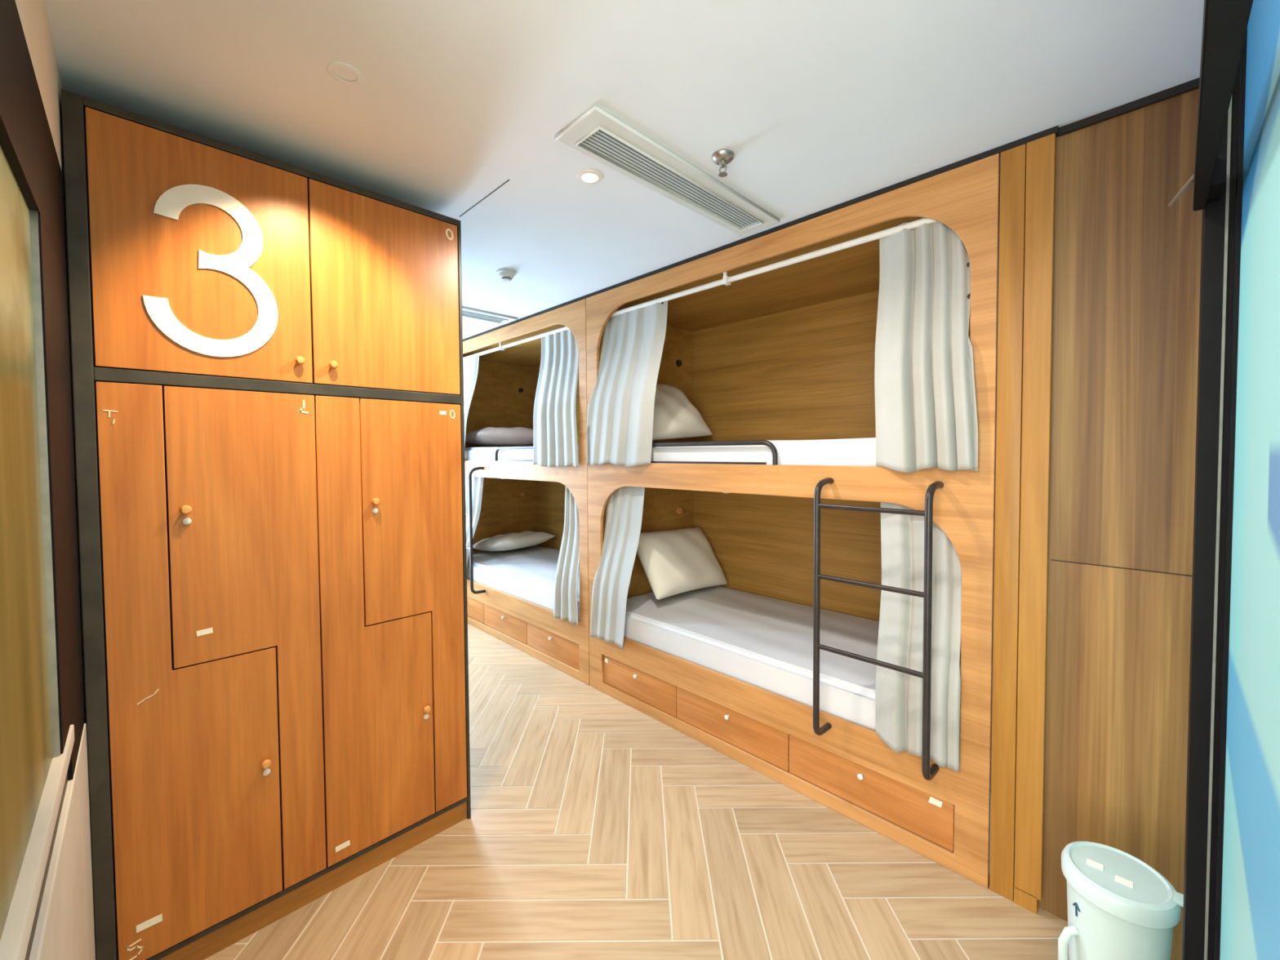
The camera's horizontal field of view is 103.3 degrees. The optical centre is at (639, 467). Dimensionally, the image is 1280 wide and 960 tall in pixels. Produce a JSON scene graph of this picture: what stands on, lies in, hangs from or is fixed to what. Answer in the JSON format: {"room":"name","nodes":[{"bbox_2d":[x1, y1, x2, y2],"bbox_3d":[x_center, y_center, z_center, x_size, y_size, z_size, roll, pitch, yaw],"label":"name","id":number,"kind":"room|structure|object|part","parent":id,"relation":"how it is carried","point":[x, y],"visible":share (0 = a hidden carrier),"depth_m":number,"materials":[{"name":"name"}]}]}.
{"room":"dormitory","nodes":[
{"label":"dormitory","id":0,"kind":"room"},
{"bbox_2d":[14,0,96,959],"bbox_3d":[-1.851,0.251,0.444,1.780,2.494,1.665,-2,2,-45],"label":"wall","id":1,"kind":"structure","parent":0,"point":[33,16],"depth_m":1.16,"materials":[{"name":"paint"}]},
{"bbox_2d":[0,0,84,959],"bbox_3d":[-1.059,-0.030,0.868,0.056,1.410,1.165,-2,2,-45],"label":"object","id":2,"kind":"structure","parent":1,"relation":"in","point":[42,706],"depth_m":0.84,"materials":[{"name":"brown glass"}]},
{"bbox_3d":[-0.896,0.044,0.697,0.033,1.030,0.690,-2,2,-45],"label":"pane","id":3,"kind":"part","parent":2,"relation":"part of","materials":[{"name":"glass"}]},
{"bbox_3d":[-0.941,0.576,0.771,0.056,0.037,0.840,-2,2,-45],"label":"sill","id":4,"kind":"part","parent":2,"relation":"part of","materials":[{"name":"paint"}]},
{"bbox_2d":[24,771,67,959],"bbox_3d":[-0.945,0.636,0.769,0.044,0.083,0.840,-2,2,-45],"label":"trim","id":5,"kind":"structure","parent":1,"relation":"attached to","point":[38,906],"depth_m":0.82,"materials":[{"name":"metal"}]},
{"bbox_2d":[29,723,95,959],"bbox_3d":[-1.052,1.077,0.901,0.054,0.805,1.163,-2,2,-45],"label":"trim","id":6,"kind":"structure","parent":1,"relation":"attached to","point":[64,930],"depth_m":1.01,"materials":[{"name":"paint"}]},
{"bbox_2d":[44,0,1204,338],"bbox_3d":[-0.811,-1.078,1.598,4.950,0.080,6.050,-2,2,-45],"label":"ceiling","id":7,"kind":"structure","parent":0,"point":[819,105],"depth_m":1.38,"materials":[{"name":"paint"}]},
{"bbox_2d":[326,61,364,85],"bbox_3d":[-0.770,-1.029,1.324,0.084,0.003,0.084,-2,2,-45],"label":"recessed light","id":8,"kind":"object","parent":7,"relation":"in","point":[331,66],"visible":1,"depth_m":1.32,"materials":[{"name":"paint"}]},
{"bbox_2d":[459,179,509,217],"bbox_3d":[-0.616,-1.056,1.982,0.004,0.012,0.400,-2,2,-45],"label":"trim","id":9,"kind":"structure","parent":7,"relation":"attached to","point":[508,180],"depth_m":1.97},
{"bbox_2d":[462,306,517,324],"bbox_3d":[-1.329,-1.081,3.430,1.020,0.020,0.198,-2,2,-45],"label":"ceiling vent","id":10,"kind":"object","parent":7,"relation":"in","point":[469,313],"visible":0.42,"depth_m":3.63,"materials":[{"name":"metal"}]},
{"bbox_3d":[-1.333,-1.075,3.440,0.915,0.008,0.119,-2,2,-45],"label":"frame","id":11,"kind":"part","parent":10,"relation":"part of","materials":[{"name":"metal"}]},
{"bbox_2d":[496,268,515,282],"bbox_3d":[-0.733,-1.051,2.777,0.104,0.048,0.104,-2,2,-45],"label":"smoke detector","id":12,"kind":"object","parent":7,"relation":"attached to","point":[506,275],"visible":1,"depth_m":2.75,"materials":[{"name":"plastic"}]},
{"bbox_2d":[577,168,603,184],"bbox_3d":[-0.180,-1.046,1.822,0.094,0.006,0.094,-2,2,-45],"label":"recessed light","id":13,"kind":"object","parent":7,"relation":"in","point":[589,176],"visible":1,"depth_m":1.82,"materials":[{"name":"white plastic"}]},
{"bbox_2d":[555,104,780,235],"bbox_3d":[0.166,-1.043,1.874,1.020,0.020,0.198,-2,2,-45],"label":"ceiling vent","id":14,"kind":"object","parent":7,"relation":"in","point":[597,134],"visible":1,"depth_m":1.76,"materials":[{"name":"metal"}]},
{"bbox_3d":[0.162,-1.037,1.883,0.915,0.008,0.119,-2,2,-45],"label":"frame","id":15,"kind":"part","parent":14,"relation":"part of","materials":[{"name":"metal"}]},
{"bbox_3d":[0.161,-1.051,1.883,0.914,0.002,0.118,-2,2,-45],"label":"duct plate","id":16,"kind":"part","parent":14,"relation":"part of","materials":[{"name":"white metal"}]},
{"bbox_2d":[711,148,734,177],"bbox_3d":[0.279,-1.016,1.701,0.076,0.064,0.076,-2,2,-45],"label":"sprinkler","id":17,"kind":"object","parent":7,"relation":"attached to","point":[722,157],"visible":1,"depth_m":1.69,"materials":[{"name":"metal"}]},
{"bbox_2d":[204,623,1068,959],"bbox_3d":[-1.132,1.497,1.343,4.000,0.060,6.050,-2,2,-45],"label":"floor","id":18,"kind":"structure","parent":0,"point":[597,828],"depth_m":1.80,"materials":[{"name":"brown wood"}]},
{"bbox_2d":[61,88,471,959],"bbox_3d":[-1.249,0.239,1.853,1.048,2.424,0.548,-2,2,-45],"label":"tall cabinet","id":19,"kind":"object","parent":18,"relation":"on","point":[268,370],"visible":1,"depth_m":1.56,"materials":[{"name":"wood"}]},
{"bbox_3d":[-1.292,0.119,1.441,0.027,0.027,0.028,-2,2,-45],"label":"knob","id":20,"kind":"part","parent":19,"relation":"part of","materials":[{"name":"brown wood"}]},
{"bbox_3d":[-1.294,0.567,1.484,0.368,1.598,0.020,-2,2,-45],"label":"door","id":21,"kind":"part","parent":19,"relation":"part of","materials":[{"name":"brown wood"}]},
{"bbox_3d":[-1.259,-0.605,1.491,0.488,0.664,0.020,-2,2,-45],"label":"door","id":22,"kind":"part","parent":19,"relation":"part of","materials":[{"name":"brown wood"}]},
{"bbox_3d":[-1.204,0.564,1.573,0.361,1.598,0.020,-2,2,-45],"label":"door","id":23,"kind":"part","parent":19,"relation":"part of","materials":[{"name":"brown wood"}]},
{"bbox_3d":[-1.169,0.924,1.583,0.027,0.027,0.028,-2,2,-45],"label":"knob","id":24,"kind":"part","parent":19,"relation":"part of","materials":[{"name":"brown wood"}]},
{"bbox_3d":[-1.093,-0.345,1.627,0.027,0.027,0.028,-2,2,-45],"label":"knob","id":25,"kind":"part","parent":19,"relation":"part of","materials":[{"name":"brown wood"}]},
{"bbox_3d":[-1.026,-0.344,1.693,0.027,0.027,0.028,-2,2,-45],"label":"knob","id":26,"kind":"part","parent":19,"relation":"part of","materials":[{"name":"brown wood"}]},
{"bbox_3d":[-0.943,0.554,1.832,0.366,1.598,0.020,-2,2,-45],"label":"door","id":27,"kind":"part","parent":19,"relation":"part of","materials":[{"name":"brown wood"}]},
{"bbox_3d":[-0.936,0.119,1.794,0.027,0.027,0.028,-2,2,-45],"label":"knob","id":28,"kind":"part","parent":19,"relation":"part of","materials":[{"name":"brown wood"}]},
{"bbox_3d":[-0.904,-0.618,1.841,0.501,0.664,0.020,-2,2,-45],"label":"door","id":29,"kind":"part","parent":19,"relation":"part of","materials":[{"name":"brown wood"}]},
{"bbox_3d":[-0.848,0.551,1.925,0.363,1.598,0.020,-2,2,-45],"label":"door","id":30,"kind":"part","parent":19,"relation":"part of","materials":[{"name":"brown wood"}]},
{"bbox_3d":[-0.814,0.921,1.934,0.027,0.027,0.028,-2,2,-45],"label":"knob","id":31,"kind":"part","parent":19,"relation":"part of","materials":[{"name":"brown wood"}]},
{"bbox_2d":[462,298,589,684],"bbox_3d":[-0.744,0.136,4.337,1.007,2.472,2.154,-2,2,-45],"label":"bunk bed","id":32,"kind":"object","parent":18,"relation":"on","point":[519,495],"visible":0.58,"depth_m":4.18,"materials":[{"name":"brown wood"}]},
{"bbox_2d":[462,355,479,448],"bbox_3d":[-1.591,-0.509,4.479,0.102,0.929,0.584,-2,2,-45],"label":"curtain","id":33,"kind":"object","parent":32,"relation":"hanging from","point":[470,366],"visible":0.23,"depth_m":4.37,"materials":[{"name":"fabric"}]},
{"bbox_2d":[465,475,484,564],"bbox_3d":[-1.561,0.526,4.487,0.109,0.943,0.595,-2,2,-45],"label":"curtain","id":34,"kind":"object","parent":32,"relation":"hanging from","point":[477,482],"visible":0.24,"depth_m":4.40,"materials":[{"name":"fabric"}]},
{"bbox_2d":[465,466,485,594],"bbox_3d":[-1.481,0.512,4.307,0.127,1.052,0.429,-2,2,-45],"label":"ladder","id":35,"kind":"object","parent":32,"relation":"attached to","point":[469,479],"visible":0.48,"depth_m":4.13,"materials":[{"name":"metal"}]},
{"bbox_3d":[-1.527,1.226,4.502,0.018,0.172,0.601,-2,2,-45],"label":"drawer","id":36,"kind":"part","parent":32,"relation":"part of","materials":[{"name":"brown wood"}]},
{"bbox_3d":[-1.464,-0.007,5.064,0.942,2.222,0.045,-2,2,-45],"label":"panel","id":37,"kind":"part","parent":32,"relation":"part of","materials":[{"name":"brown wood"}]},
{"bbox_3d":[-1.079,1.236,4.049,0.018,0.172,0.663,-2,2,-45],"label":"drawer","id":38,"kind":"part","parent":32,"relation":"part of","materials":[{"name":"brown wood"}]},
{"bbox_3d":[-0.830,-0.102,3.733,0.024,0.122,0.938,-2,2,-45],"label":"guard rail","id":39,"kind":"part","parent":32,"relation":"part of","materials":[{"name":"metal"}]},
{"bbox_3d":[-0.749,-1.045,4.302,0.942,0.025,2.007,-2,2,-45],"label":"panel","id":40,"kind":"part","parent":32,"relation":"part of","materials":[{"name":"brown wood"}]},
{"bbox_3d":[-1.070,-0.954,3.987,0.027,0.027,1.987,-2,2,-45],"label":"curtain rod","id":41,"kind":"part","parent":32,"relation":"part of","materials":[{"name":"white metal"}]},
{"bbox_2d":[518,387,523,392],"bbox_3d":[-1.230,-0.803,5.232,0.052,0.051,0.018,-2,2,-45],"label":"socket","id":42,"kind":"object","parent":32,"relation":"attached to","point":[520,389],"depth_m":5.23,"materials":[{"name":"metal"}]},
{"bbox_2d":[464,444,579,462],"bbox_3d":[-0.744,-0.106,4.330,0.921,0.156,1.987,-2,2,-45],"label":"mattress","id":43,"kind":"object","parent":32,"relation":"on","point":[470,453],"visible":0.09,"depth_m":4.13,"materials":[{"name":"fabric"}]},
{"bbox_2d":[465,426,533,446],"bbox_3d":[-1.277,-0.300,4.865,0.800,0.182,0.439,-2,2,-45],"label":"pillow","id":44,"kind":"object","parent":43,"relation":"on","point":[487,436],"visible":0.8,"depth_m":4.66,"materials":[{"name":"white fabric"}]},
{"bbox_2d":[466,544,580,620],"bbox_3d":[-0.738,0.951,4.363,0.921,0.239,1.987,-2,2,-45],"label":"mattress","id":45,"kind":"object","parent":32,"relation":"on","point":[527,573],"visible":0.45,"depth_m":4.22,"materials":[{"name":"fabric"}]},
{"bbox_2d":[472,530,555,551],"bbox_3d":[-1.232,0.710,4.942,0.416,0.176,0.720,1,2,41],"label":"pillow","id":46,"kind":"object","parent":45,"relation":"on","point":[509,541],"visible":0.99,"depth_m":4.78,"materials":[{"name":"fabric"}]},
{"bbox_3d":[-0.616,1.248,3.581,0.018,0.172,0.645,-2,2,-45],"label":"drawer","id":47,"kind":"part","parent":32,"relation":"part of","materials":[{"name":"brown wood"}]},
{"bbox_2d":[533,328,578,467],"bbox_3d":[-0.560,-0.476,3.438,0.105,0.945,0.532,-2,2,-45],"label":"curtain","id":48,"kind":"object","parent":32,"relation":"hanging from","point":[555,442],"visible":0.92,"depth_m":3.43,"materials":[{"name":"fabric"}]},
{"bbox_3d":[-0.397,-0.002,4.676,0.030,2.222,2.097,-2,2,-45],"label":"panel","id":49,"kind":"part","parent":32,"relation":"part of","materials":[{"name":"brown wood"}]},
{"bbox_2d":[553,485,579,625],"bbox_3d":[-0.487,0.552,3.401,0.109,0.942,0.301,-2,2,-45],"label":"curtain","id":50,"kind":"object","parent":32,"relation":"hanging from","point":[565,605],"visible":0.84,"depth_m":3.39,"materials":[{"name":"fabric"}]},
{"bbox_2d":[586,153,999,888],"bbox_3d":[0.774,0.173,2.804,1.007,2.472,2.154,-2,2,-45],"label":"bunk bed","id":51,"kind":"object","parent":18,"relation":"on","point":[771,336],"visible":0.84,"depth_m":2.60,"materials":[{"name":"brown wood"}]},
{"bbox_2d":[590,486,644,648],"bbox_3d":[-0.137,0.576,3.051,0.097,0.973,0.420,-2,2,-45],"label":"curtain","id":52,"kind":"object","parent":51,"relation":"hanging from","point":[624,508],"visible":0.94,"depth_m":3.05,"materials":[{"name":"fabric"}]},
{"bbox_2d":[586,301,667,466],"bbox_3d":[-0.092,-0.473,2.962,0.104,0.928,0.607,-2,2,-45],"label":"curtain","id":53,"kind":"object","parent":51,"relation":"hanging from","point":[620,412],"visible":1,"depth_m":2.93,"materials":[{"name":"fabric"}]},
{"bbox_3d":[-0.010,1.263,2.969,0.018,0.172,0.601,-2,2,-45],"label":"drawer","id":54,"kind":"part","parent":51,"relation":"part of","materials":[{"name":"brown wood"}]},
{"bbox_3d":[0.053,0.030,3.531,0.942,2.222,0.045,-2,2,-45],"label":"panel","id":55,"kind":"part","parent":51,"relation":"part of","materials":[{"name":"brown wood"}]},
{"bbox_2d":[675,360,681,366],"bbox_3d":[0.288,-0.765,3.700,0.052,0.051,0.018,-2,2,-45],"label":"socket","id":56,"kind":"object","parent":51,"relation":"attached to","point":[678,362],"depth_m":3.69,"materials":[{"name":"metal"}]},
{"bbox_2d":[676,506,682,514],"bbox_3d":[0.294,0.314,3.733,0.052,0.051,0.018,-2,2,-45],"label":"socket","id":57,"kind":"object","parent":51,"relation":"attached to","point":[679,509],"depth_m":3.72,"materials":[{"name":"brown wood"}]},
{"bbox_3d":[0.264,-0.075,2.629,0.024,0.122,1.003,-2,2,-45],"label":"guard rail","id":58,"kind":"part","parent":51,"relation":"part of","materials":[{"name":"metal"}]},
{"bbox_3d":[0.430,1.226,2.493,0.026,0.023,0.023,-2,2,-45],"label":"knob","id":59,"kind":"part","parent":51,"relation":"part of","materials":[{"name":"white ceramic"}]},
{"bbox_3d":[0.438,1.274,2.516,0.018,0.172,0.663,-2,2,-45],"label":"drawer","id":60,"kind":"part","parent":51,"relation":"part of","materials":[{"name":"brown wood"}]},
{"bbox_2d":[651,437,875,466],"bbox_3d":[0.773,-0.069,2.797,0.921,0.156,1.987,-2,2,-45],"label":"mattress","id":61,"kind":"object","parent":51,"relation":"on","point":[846,451],"visible":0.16,"depth_m":2.25,"materials":[{"name":"fabric"}]},
{"bbox_2d":[652,383,712,439],"bbox_3d":[0.145,-0.372,3.283,0.332,0.405,0.723,1,2,42],"label":"pillow","id":62,"kind":"object","parent":61,"relation":"on","point":[675,416],"visible":0.63,"depth_m":3.22,"materials":[{"name":"fabric"}]},
{"bbox_3d":[0.768,-1.008,2.770,0.942,0.025,2.007,-2,2,-45],"label":"panel","id":63,"kind":"part","parent":51,"relation":"part of","materials":[{"name":"brown wood"}]},
{"bbox_3d":[0.447,-0.916,2.454,0.027,0.027,1.987,-2,2,-45],"label":"curtain rod","id":64,"kind":"part","parent":51,"relation":"part of","materials":[{"name":"white metal"}]},
{"bbox_2d":[623,585,960,758],"bbox_3d":[0.780,0.989,2.830,0.921,0.239,1.987,-2,2,-45],"label":"mattress","id":65,"kind":"object","parent":51,"relation":"on","point":[762,642],"visible":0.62,"depth_m":2.65,"materials":[{"name":"fabric"}]},
{"bbox_2d":[636,526,728,600],"bbox_3d":[0.275,0.625,3.444,0.726,0.410,0.331,-2,2,-41],"label":"pillow","id":66,"kind":"object","parent":65,"relation":"on","point":[673,562],"visible":0.98,"depth_m":3.30,"materials":[{"name":"fabric"}]},
{"bbox_3d":[1.120,0.036,3.144,0.030,2.222,2.097,-2,2,-45],"label":"panel","id":67,"kind":"part","parent":51,"relation":"part of","materials":[{"name":"brown wood"}]},
{"bbox_3d":[0.886,1.237,2.032,0.026,0.023,0.023,-2,2,-45],"label":"knob","id":68,"kind":"part","parent":51,"relation":"part of","materials":[{"name":"white ceramic"}]},
{"bbox_3d":[0.902,1.285,2.048,0.018,0.172,0.645,-2,2,-45],"label":"drawer","id":69,"kind":"part","parent":51,"relation":"part of","materials":[{"name":"brown wood"}]},
{"bbox_2d":[813,477,943,780],"bbox_3d":[0.885,0.570,1.917,0.127,1.052,0.429,-2,2,-45],"label":"ladder","id":70,"kind":"object","parent":51,"relation":"attached to","point":[928,773],"visible":1,"depth_m":1.80,"materials":[{"name":"metal"}]},
{"bbox_2d":[875,502,961,771],"bbox_3d":[1.024,0.590,1.875,0.106,0.944,0.301,-2,2,-45],"label":"curtain","id":71,"kind":"object","parent":51,"relation":"hanging from","point":[899,695],"visible":0.76,"depth_m":1.88,"materials":[{"name":"fabric"}]},
{"bbox_2d":[874,217,978,472],"bbox_3d":[1.026,-0.449,1.831,0.116,0.931,0.358,-2,2,-45],"label":"curtain","id":72,"kind":"object","parent":51,"relation":"hanging from","point":[926,409],"visible":0.97,"depth_m":1.82,"materials":[{"name":"fabric"}]},
{"bbox_3d":[1.496,0.066,2.073,0.942,2.222,0.045,-2,2,-45],"label":"panel","id":73,"kind":"part","parent":51,"relation":"part of","materials":[{"name":"brown wood"}]},
{"bbox_2d":[1057,840,1183,959],"bbox_3d":[1.201,1.231,1.271,0.218,0.445,0.227,-2,2,-45],"label":"trash bin","id":74,"kind":"object","parent":18,"relation":"on","point":[1120,907],"visible":0.97,"depth_m":1.23,"materials":[{"name":"plastic"}]},
{"bbox_3d":[1.093,1.232,1.289,0.045,0.142,0.021,0,2,20],"label":"handle","id":75,"kind":"part","parent":74,"relation":"part of","materials":[{"name":"plastic"}]},
{"bbox_2d":[1038,88,1202,959],"bbox_3d":[1.600,0.207,1.349,0.040,2.482,0.940,-2,2,-45],"label":"wall","id":76,"kind":"structure","parent":0,"point":[1127,262],"depth_m":1.49,"materials":[{"name":"brown wood"}]},
{"bbox_2d":[462,125,1058,341],"bbox_3d":[-0.301,-1.080,3.172,0.030,0.020,4.530,-2,2,-45],"label":"trim","id":77,"kind":"structure","parent":76,"relation":"attached to","point":[1055,130],"depth_m":2.06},
{"bbox_2d":[989,143,1026,901],"bbox_3d":[1.218,0.205,1.678,0.030,2.472,0.066,-2,2,-45],"label":"trim","id":78,"kind":"structure","parent":76,"relation":"attached to","point":[1013,161],"depth_m":1.67,"materials":[{"name":"brown wood"}]},
{"bbox_2d":[1013,133,1056,914],"bbox_3d":[1.267,0.206,1.627,0.032,2.472,0.071,-2,2,-45],"label":"trim","id":79,"kind":"structure","parent":76,"relation":"attached to","point":[1041,153],"depth_m":1.61,"materials":[{"name":"brown wood"}]},
{"bbox_2d":[1051,559,1192,576],"bbox_3d":[1.424,0.296,1.501,0.002,0.002,0.320,-2,2,-45],"label":"trim","id":80,"kind":"structure","parent":76,"relation":"attached to","point":[1051,559],"depth_m":1.50,"materials":[{"name":"brown wood"}]},
{"bbox_2d":[1058,77,1199,136],"bbox_3d":[1.600,-1.032,1.262,0.013,0.022,0.860,-2,2,-45],"label":"trim","id":81,"kind":"structure","parent":76,"relation":"attached to","point":[1192,85],"depth_m":1.45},
{"bbox_2d":[1219,0,1279,959],"bbox_3d":[1.557,0.226,0.554,1.220,2.494,1.190,-2,2,-45],"label":"wall","id":82,"kind":"structure","parent":0,"point":[1250,928],"depth_m":0.75,"materials":[{"name":"blue paint"}]},
{"bbox_2d":[1168,0,1253,211],"bbox_3d":[0.850,-0.531,0.758,0.901,0.065,0.070,-2,2,-45],"label":"door closer","id":83,"kind":"structure","parent":82,"relation":"in","point":[1225,22],"depth_m":0.66,"materials":[{"name":"black metal"}]},
{"bbox_3d":[1.101,-0.563,1.028,0.008,0.016,0.163,1,2,35],"label":"arm","id":84,"kind":"part","parent":83,"relation":"part of","materials":[{"name":"metal"}]},
{"bbox_3d":[1.076,-0.541,0.953,0.098,0.050,0.030,-2,2,-45],"label":"mounting plate","id":85,"kind":"part","parent":83,"relation":"part of","materials":[{"name":"black metal"}]},
{"bbox_2d":[1182,28,1247,959],"bbox_3d":[1.141,0.215,1.013,0.095,2.494,0.046,-2,2,-45],"label":"door frame","id":86,"kind":"structure","parent":82,"relation":"attached to","point":[1221,220],"depth_m":1.00,"materials":[{"name":"black metal"}]}
]}

